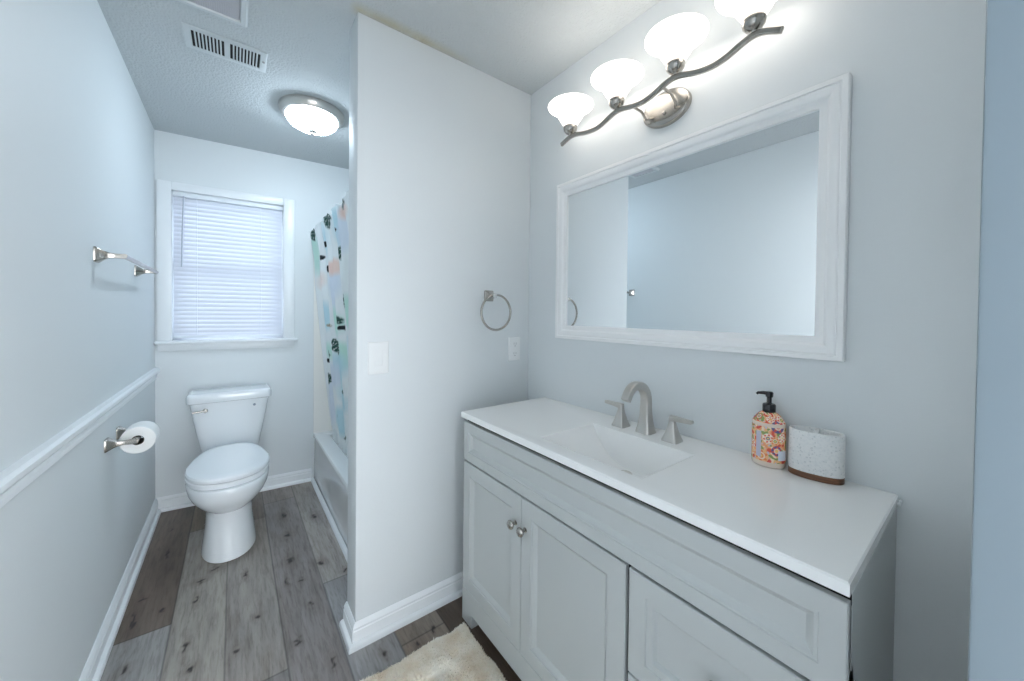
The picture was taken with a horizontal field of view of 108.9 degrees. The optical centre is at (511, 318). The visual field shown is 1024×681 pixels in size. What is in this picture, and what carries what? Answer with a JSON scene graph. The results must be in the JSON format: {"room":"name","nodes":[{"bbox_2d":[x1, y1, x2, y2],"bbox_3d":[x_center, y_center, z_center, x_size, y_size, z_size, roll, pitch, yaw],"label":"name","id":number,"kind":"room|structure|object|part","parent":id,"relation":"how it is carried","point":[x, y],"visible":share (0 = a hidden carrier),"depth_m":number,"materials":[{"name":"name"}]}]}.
{"room":"bathroom","nodes":[
{"label":"bathroom","id":0,"kind":"room"},
{"bbox_2d":[0,0,154,680],"bbox_3d":[-1.340,0.048,1.004,0.120,2.424,3.457,0,1,-37],"label":"wall","id":1,"kind":"structure","parent":0,"point":[77,131],"depth_m":1.09,"materials":[{"name":"white paint"}]},
{"bbox_2d":[0,368,159,508],"bbox_3d":[-1.282,0.362,1.048,0.026,0.088,3.187,0,1,-37],"label":"trim","id":2,"kind":"structure","parent":1,"relation":"attached to","point":[16,477],"depth_m":1.02,"materials":[{"name":"white paint"}]},
{"bbox_2d":[78,498,160,680],"bbox_3d":[-1.295,1.215,1.069,0.030,0.089,3.207,0,1,-37],"label":"baseboard","id":3,"kind":"structure","parent":1,"relation":"attached to","point":[94,667],"depth_m":1.53,"materials":[{"name":"white paint"}]},
{"bbox_2d":[104,426,141,452],"bbox_3d":[-1.609,0.493,1.533,0.092,0.050,0.232,0,1,-37],"label":"toilet paper holder","id":4,"kind":"object","parent":1,"relation":"attached to","point":[109,443],"visible":0.65,"depth_m":1.46,"materials":[{"name":"silver metal"}]},
{"bbox_3d":[-1.555,0.495,1.460,0.088,0.050,0.050,0,1,-37],"label":"post","id":5,"kind":"part","parent":4,"relation":"part of","materials":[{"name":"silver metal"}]},
{"bbox_3d":[-1.665,0.491,1.605,0.088,0.050,0.050,0,1,-37],"label":"post","id":6,"kind":"part","parent":4,"relation":"part of","materials":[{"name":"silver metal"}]},
{"bbox_2d":[119,421,159,453],"bbox_3d":[-1.583,0.502,1.559,0.111,0.111,0.104,0,1,-37],"label":"toilet paper roll","id":7,"kind":"object","parent":4,"relation":"on","point":[150,431],"visible":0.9,"depth_m":1.53,"materials":[{"name":"white paper"}]},
{"bbox_2d":[93,246,158,276],"bbox_3d":[-1.682,-0.239,1.623,0.083,0.056,0.733,0,1,-37],"label":"towel bar","id":8,"kind":"object","parent":1,"relation":"attached to","point":[99,255],"visible":1,"depth_m":1.36,"materials":[{"name":"silver metal"}]},
{"bbox_3d":[-1.480,-0.233,1.352,0.078,0.056,0.056,0,1,-37],"label":"post","id":9,"kind":"part","parent":8,"relation":"part of","materials":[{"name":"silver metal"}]},
{"bbox_3d":[-1.889,-0.245,1.891,0.078,0.056,0.056,0,1,-37],"label":"post","id":10,"kind":"part","parent":8,"relation":"part of","materials":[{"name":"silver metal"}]},
{"bbox_2d":[154,130,348,497],"bbox_3d":[-1.614,0.020,2.814,1.646,2.424,0.130,0,1,-33],"label":"wall","id":11,"kind":"structure","parent":0,"point":[287,433],"depth_m":2.60,"materials":[{"name":"white paint"}]},
{"bbox_2d":[154,179,297,350],"bbox_3d":[-1.951,-0.337,2.561,0.783,1.086,0.170,0,1,-33],"label":"window","id":12,"kind":"structure","parent":11,"relation":"in","point":[164,188],"depth_m":2.45,"materials":[{"name":"white paint"}]},
{"bbox_3d":[-1.952,0.173,2.562,0.783,0.066,0.154,0,1,-33],"label":"sill","id":13,"kind":"part","parent":12,"relation":"part of","materials":[{"name":"white paint"}]},
{"bbox_2d":[172,190,282,337],"bbox_3d":[-1.945,-0.351,2.536,0.604,0.956,0.045,0,1,-33],"label":"window blind","id":14,"kind":"object","parent":12,"relation":"attached to","point":[228,252],"visible":1,"depth_m":2.52,"materials":[{"name":"white plastic"}]},
{"bbox_3d":[-1.953,0.119,2.547,0.595,0.016,0.026,0,1,-33],"label":"rail","id":15,"kind":"part","parent":14,"relation":"part of","materials":[{"name":"white plastic"}]},
{"bbox_3d":[-1.996,-0.346,2.604,0.618,0.970,0.050,0,1,-33],"label":"sash","id":16,"kind":"part","parent":12,"relation":"part of","materials":[{"name":"white plastic"}]},
{"bbox_2d":[156,468,311,512],"bbox_3d":[-1.898,1.189,2.561,0.873,0.089,0.030,0,1,-33],"label":"baseboard","id":17,"kind":"structure","parent":11,"relation":"attached to","point":[176,501],"depth_m":2.65,"materials":[{"name":"white paint"}]},
{"bbox_3d":[-1.041,-0.619,2.178,0.044,0.044,1.542,0,1,-37],"label":"shower curtain rod","id":18,"kind":"object","parent":11,"relation":"attached to","visible":0},
{"bbox_2d":[310,192,348,456],"bbox_3d":[-1.046,0.140,2.263,0.184,1.568,1.305,0,1,-37],"label":"shower curtain","id":19,"kind":"object","parent":18,"relation":"hanging from","point":[330,237],"visible":0.53,"depth_m":2.40,"materials":[{"name":"fabric"}]},
{"bbox_2d":[100,481,520,680],"bbox_3d":[0.295,1.316,0.287,1.881,0.060,6.657,0,1,-37],"label":"floor","id":20,"kind":"structure","parent":0,"point":[273,611],"depth_m":1.56,"materials":[{"name":"plastic"}]},
{"bbox_2d":[185,384,270,562],"bbox_3d":[-1.660,0.854,2.161,0.436,0.772,0.888,0,1,-37],"label":"toilet","id":21,"kind":"object","parent":20,"relation":"on","point":[231,469],"visible":1,"depth_m":1.99,"materials":[{"name":"porcelain"},{"name":"chrome metal"}]},
{"bbox_3d":[-1.915,0.569,2.250,0.075,0.026,0.018,0,1,-45],"label":"flush lever","id":22,"kind":"part","parent":21,"relation":"part of","materials":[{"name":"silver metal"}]},
{"bbox_3d":[-1.579,0.824,2.048,0.368,0.028,0.567,0,1,-37],"label":"seat","id":23,"kind":"part","parent":21,"relation":"part of","materials":[{"name":"white plastic"}]},
{"bbox_3d":[-1.589,0.807,2.062,0.368,0.058,0.602,0,1,-37],"label":"lid","id":24,"kind":"part","parent":21,"relation":"part of","materials":[{"name":"white plastic"}]},
{"bbox_3d":[-1.857,0.493,2.421,0.436,0.061,0.224,0,1,-37],"label":"tank lid","id":25,"kind":"part","parent":21,"relation":"part of","materials":[{"name":"white ceramic"}]},
{"bbox_3d":[-1.861,0.683,2.427,0.408,0.320,0.203,0,1,-37],"label":"tank","id":26,"kind":"part","parent":21,"relation":"part of","materials":[{"name":"white ceramic"}]},
{"bbox_2d":[313,430,347,548],"bbox_3d":[-0.764,1.067,2.424,0.744,0.356,1.538,0,1,-37],"label":"bathtub","id":27,"kind":"object","parent":20,"relation":"on","point":[330,462],"visible":0.16,"depth_m":2.33,"materials":[{"name":"white ceramic"}]},
{"bbox_2d":[313,269,332,432],"bbox_3d":[-0.759,0.178,2.409,0.756,1.423,1.540,0,1,-37],"label":"tub surround","id":28,"kind":"object","parent":27,"relation":"on","point":[321,415],"visible":0.07,"depth_m":2.82,"materials":[{"name":"white"}]},
{"bbox_2d":[311,477,347,560],"bbox_3d":[-1.069,1.236,2.193,0.021,0.020,1.547,0,1,-37],"label":"trim","id":29,"kind":"structure","parent":27,"relation":"attached to","point":[338,536],"depth_m":2.23,"materials":[{"name":"white paint"}]},
{"bbox_2d":[366,623,505,680],"bbox_3d":[-0.216,1.249,1.058,0.575,0.041,0.714,0,1,-37],"label":"bath rug","id":30,"kind":"object","parent":20,"relation":"on","point":[455,655],"visible":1,"depth_m":1.31,"materials":[{"name":"beige fabric"}]},
{"bbox_2d":[462,420,896,680],"bbox_3d":[0.329,0.848,1.192,0.488,0.853,1.214,0,1,-37],"label":"vanity cabinet","id":31,"kind":"object","parent":20,"relation":"on","point":[570,575],"visible":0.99,"depth_m":0.89,"materials":[{"name":"grey paint"}]},
{"bbox_3d":[-0.084,0.863,1.396,0.014,0.530,0.388,0,1,-37],"label":"door","id":32,"kind":"part","parent":31,"relation":"part of","materials":[{"name":"grey paint"}]},
{"bbox_3d":[0.000,0.700,1.248,0.031,0.031,0.031,0,1,-37],"label":"knob","id":33,"kind":"part","parent":31,"relation":"part of","materials":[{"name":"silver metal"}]},
{"bbox_3d":[0.032,0.701,1.206,0.031,0.031,0.031,0,1,-37],"label":"knob","id":34,"kind":"part","parent":31,"relation":"part of","materials":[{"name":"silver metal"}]},
{"bbox_3d":[0.159,0.870,1.076,0.014,0.530,0.410,0,1,-37],"label":"door","id":35,"kind":"part","parent":31,"relation":"part of","materials":[{"name":"grey paint"}]},
{"bbox_3d":[0.409,1.008,0.747,0.014,0.268,0.400,0,1,-37],"label":"drawer","id":36,"kind":"part","parent":31,"relation":"part of","materials":[{"name":"grey paint"}]},
{"bbox_2d":[461,397,902,597],"bbox_3d":[0.343,0.456,1.189,0.471,0.116,1.224,0,1,-37],"label":"countertop","id":37,"kind":"structure","parent":31,"relation":"on","point":[825,534],"depth_m":0.87,"materials":[{"name":"white stone"}]},
{"bbox_2d":[605,381,693,443],"bbox_3d":[0.431,0.306,1.253,0.153,0.184,0.342,0,1,-37],"label":"faucet","id":38,"kind":"object","parent":37,"relation":"on","point":[645,425],"visible":1,"depth_m":1.26,"materials":[{"name":"silver metal"}]},
{"bbox_3d":[0.386,0.322,1.384,0.019,0.018,0.080,0,1,-37],"label":"lever","id":39,"kind":"part","parent":38,"relation":"part of","materials":[{"name":"silver metal"}]},
{"bbox_3d":[0.404,0.360,1.360,0.052,0.073,0.052,0,1,-37],"label":"handle","id":40,"kind":"part","parent":38,"relation":"part of","materials":[{"name":"silver metal"}]},
{"bbox_3d":[0.430,0.306,1.255,0.153,0.184,0.054,0,1,-37],"label":"spout","id":41,"kind":"part","parent":38,"relation":"part of","materials":[{"name":"silver metal"}]},
{"bbox_3d":[0.525,0.363,1.200,0.052,0.073,0.052,0,1,-37],"label":"handle","id":42,"kind":"part","parent":38,"relation":"part of","materials":[{"name":"silver metal"}]},
{"bbox_3d":[0.542,0.326,1.173,0.019,0.018,0.081,0,1,-33],"label":"lever","id":43,"kind":"part","parent":38,"relation":"part of","materials":[{"name":"silver metal"}]},
{"bbox_2d":[751,391,786,468],"bbox_3d":[0.712,0.302,1.015,0.066,0.202,0.080,0,1,-37],"label":"soap bottle","id":44,"kind":"object","parent":37,"relation":"on","point":[768,449],"visible":1,"depth_m":0.99,"materials":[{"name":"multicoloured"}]},
{"bbox_2d":[788,425,845,484],"bbox_3d":[0.779,0.346,0.940,0.068,0.119,0.112,0,1,-37],"label":"toothbrush holder","id":45,"kind":"object","parent":37,"relation":"on","point":[815,454],"visible":1,"depth_m":0.92,"materials":[{"name":"white ceramic"}]},
{"bbox_3d":[0.411,0.740,0.743,0.014,0.255,0.400,0,1,-37],"label":"drawer","id":46,"kind":"part","parent":31,"relation":"part of","materials":[{"name":"grey paint"}]},
{"bbox_2d":[97,0,660,168],"bbox_3d":[-0.640,-1.205,1.520,1.881,0.080,3.477,0,1,-37],"label":"ceiling","id":47,"kind":"structure","parent":0,"point":[524,45],"depth_m":1.57,"materials":[{"name":"white paint"}]},
{"bbox_2d":[176,0,248,26],"bbox_3d":[-1.075,-1.158,1.297,0.228,0.016,0.225,0,1,-37],"label":"exhaust fan","id":48,"kind":"object","parent":47,"relation":"attached to","point":[235,11],"visible":1,"depth_m":1.36,"materials":[{"name":"plastic"}]},
{"bbox_2d":[188,0,238,19],"bbox_3d":[-1.075,-1.159,1.297,0.176,0.006,0.181,0,1,-37],"label":"grille","id":49,"kind":"object","parent":48,"relation":"attached to","point":[224,9],"depth_m":1.36,"materials":[{"name":"grey"}]},
{"bbox_2d":[181,22,267,72],"bbox_3d":[-1.239,-1.167,1.593,0.285,0.009,0.165,0,1,-37],"label":"ceiling vent","id":50,"kind":"object","parent":47,"relation":"in","point":[195,38],"visible":1,"depth_m":1.58,"materials":[{"name":"white metal"}]},
{"bbox_2d":[278,94,343,135],"bbox_3d":[-1.133,-1.111,2.079,0.330,0.133,0.330,0,1,-37],"label":"ceiling light","id":51,"kind":"object","parent":47,"relation":"attached to","point":[311,115],"visible":1,"depth_m":1.99,"materials":[{"name":"white glass"}]},
{"bbox_2d":[347,12,530,621],"bbox_3d":[-0.292,0.049,1.711,0.857,2.424,0.130,0,1,-37],"label":"wall partition","id":52,"kind":"structure","parent":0,"point":[439,145],"depth_m":1.56,"materials":[{"name":"white paint"}]},
{"bbox_2d":[368,341,388,374],"bbox_3d":[-0.527,0.154,1.447,0.081,0.127,0.010,0,1,-37],"label":"light switch","id":53,"kind":"object","parent":52,"relation":"attached to","point":[378,352],"visible":1,"depth_m":1.45,"materials":[{"name":"white plastic"}]},
{"bbox_3d":[-0.526,0.154,1.446,0.035,0.067,0.002,0,1,-37],"label":"rocker frame","id":54,"kind":"part","parent":53,"relation":"part of","materials":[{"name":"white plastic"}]},
{"bbox_2d":[339,571,462,654],"bbox_3d":[-0.307,1.216,1.705,0.885,0.089,0.160,0,1,-37],"label":"baseboard","id":55,"kind":"structure","parent":52,"relation":"attached to","point":[357,635],"depth_m":1.50,"materials":[{"name":"white paint"}]},
{"bbox_2d":[480,290,510,330],"bbox_3d":[-0.086,-0.039,1.748,0.177,0.194,0.056,0,1,-37],"label":"towel ring","id":56,"kind":"object","parent":52,"relation":"attached to","point":[489,295],"visible":1,"depth_m":1.74,"materials":[{"name":"silver metal"}]},
{"bbox_3d":[-0.096,-0.110,1.740,0.052,0.052,0.056,0,1,-37],"label":"post","id":57,"kind":"part","parent":56,"relation":"part of","materials":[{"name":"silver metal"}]},
{"bbox_2d":[508,337,519,360],"bbox_3d":[0.013,0.152,1.857,0.073,0.117,0.009,0,1,-37],"label":"wall outlet","id":58,"kind":"object","parent":52,"relation":"attached to","point":[513,342],"visible":1,"depth_m":1.85,"materials":[{"name":"white plastic"}]},
{"bbox_2d":[512,350,517,356],"bbox_3d":[0.014,0.177,1.855,0.034,0.032,0.003,0,1,-37],"label":"socket","id":59,"kind":"object","parent":58,"relation":"attached to","point":[514,352],"depth_m":1.86,"materials":[{"name":"grey plastic"}]},
{"bbox_2d":[512,341,517,346],"bbox_3d":[0.015,0.128,1.854,0.034,0.032,0.003,0,1,-37],"label":"socket","id":60,"kind":"object","parent":58,"relation":"attached to","point":[514,343],"depth_m":1.85,"materials":[{"name":"grey plastic"}]},
{"bbox_2d":[528,0,985,680],"bbox_3d":[0.051,0.047,2.058,0.110,2.424,3.457,0,1,-37],"label":"wall","id":61,"kind":"structure","parent":0,"point":[902,397],"depth_m":0.88,"materials":[{"name":"white paint"}]},
{"bbox_2d":[548,0,783,146],"bbox_3d":[0.456,-0.784,1.249,0.222,0.197,0.850,0,1,-37],"label":"vanity light","id":62,"kind":"object","parent":61,"relation":"attached to","point":[672,40],"visible":1,"depth_m":1.21,"materials":[{"name":"white glass"}]},
{"bbox_3d":[0.240,-0.826,1.502,0.184,0.091,0.184,0,1,-37],"label":"lamp shade","id":63,"kind":"part","parent":62,"relation":"part of","materials":[{"name":"white glass"}]},
{"bbox_3d":[0.378,-0.828,1.321,0.184,0.091,0.184,0,1,-37],"label":"lamp shade","id":64,"kind":"part","parent":62,"relation":"part of","materials":[{"name":"white glass"}]},
{"bbox_3d":[0.463,-0.727,1.302,0.114,0.029,0.019,0,1,-30],"label":"arm","id":65,"kind":"part","parent":62,"relation":"part of","materials":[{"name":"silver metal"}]},
{"bbox_3d":[0.527,-0.737,1.217,0.114,0.033,0.019,0,1,-44],"label":"arm","id":66,"kind":"part","parent":62,"relation":"part of","materials":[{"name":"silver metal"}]},
{"bbox_3d":[0.511,-0.836,1.144,0.184,0.091,0.184,0,1,-37],"label":"lamp shade","id":67,"kind":"part","parent":62,"relation":"part of","materials":[{"name":"white glass"}]},
{"bbox_3d":[0.642,-0.832,0.971,0.184,0.091,0.184,0,1,-37],"label":"lamp shade","id":68,"kind":"part","parent":62,"relation":"part of","materials":[{"name":"white glass"}]},
{"bbox_2d":[555,72,851,361],"bbox_3d":[0.525,-0.259,1.320,0.025,0.714,1.026,0,1,-37],"label":"wall mirror","id":69,"kind":"object","parent":61,"relation":"attached to","point":[729,235],"visible":1,"depth_m":1.14,"materials":[{"name":"white paint"}]},
{"bbox_3d":[0.531,-0.259,1.325,0.004,0.604,0.916,0,1,-37],"label":"glass","id":70,"kind":"part","parent":69,"relation":"part of","materials":[{"name":"white mirror"}]},
{"bbox_3d":[0.359,0.075,0.211,1.631,2.424,0.120,0,1,-37],"label":"wall","id":71,"kind":"structure","parent":0,"visible":0},
{"bbox_2d":[968,0,1023,680],"bbox_3d":[0.462,0.075,0.282,0.020,2.424,0.130,0,1,-37],"label":"trim","id":72,"kind":"structure","parent":71,"relation":"attached to","point":[996,617],"depth_m":0.32,"materials":[{"name":"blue paint"}]}
]}

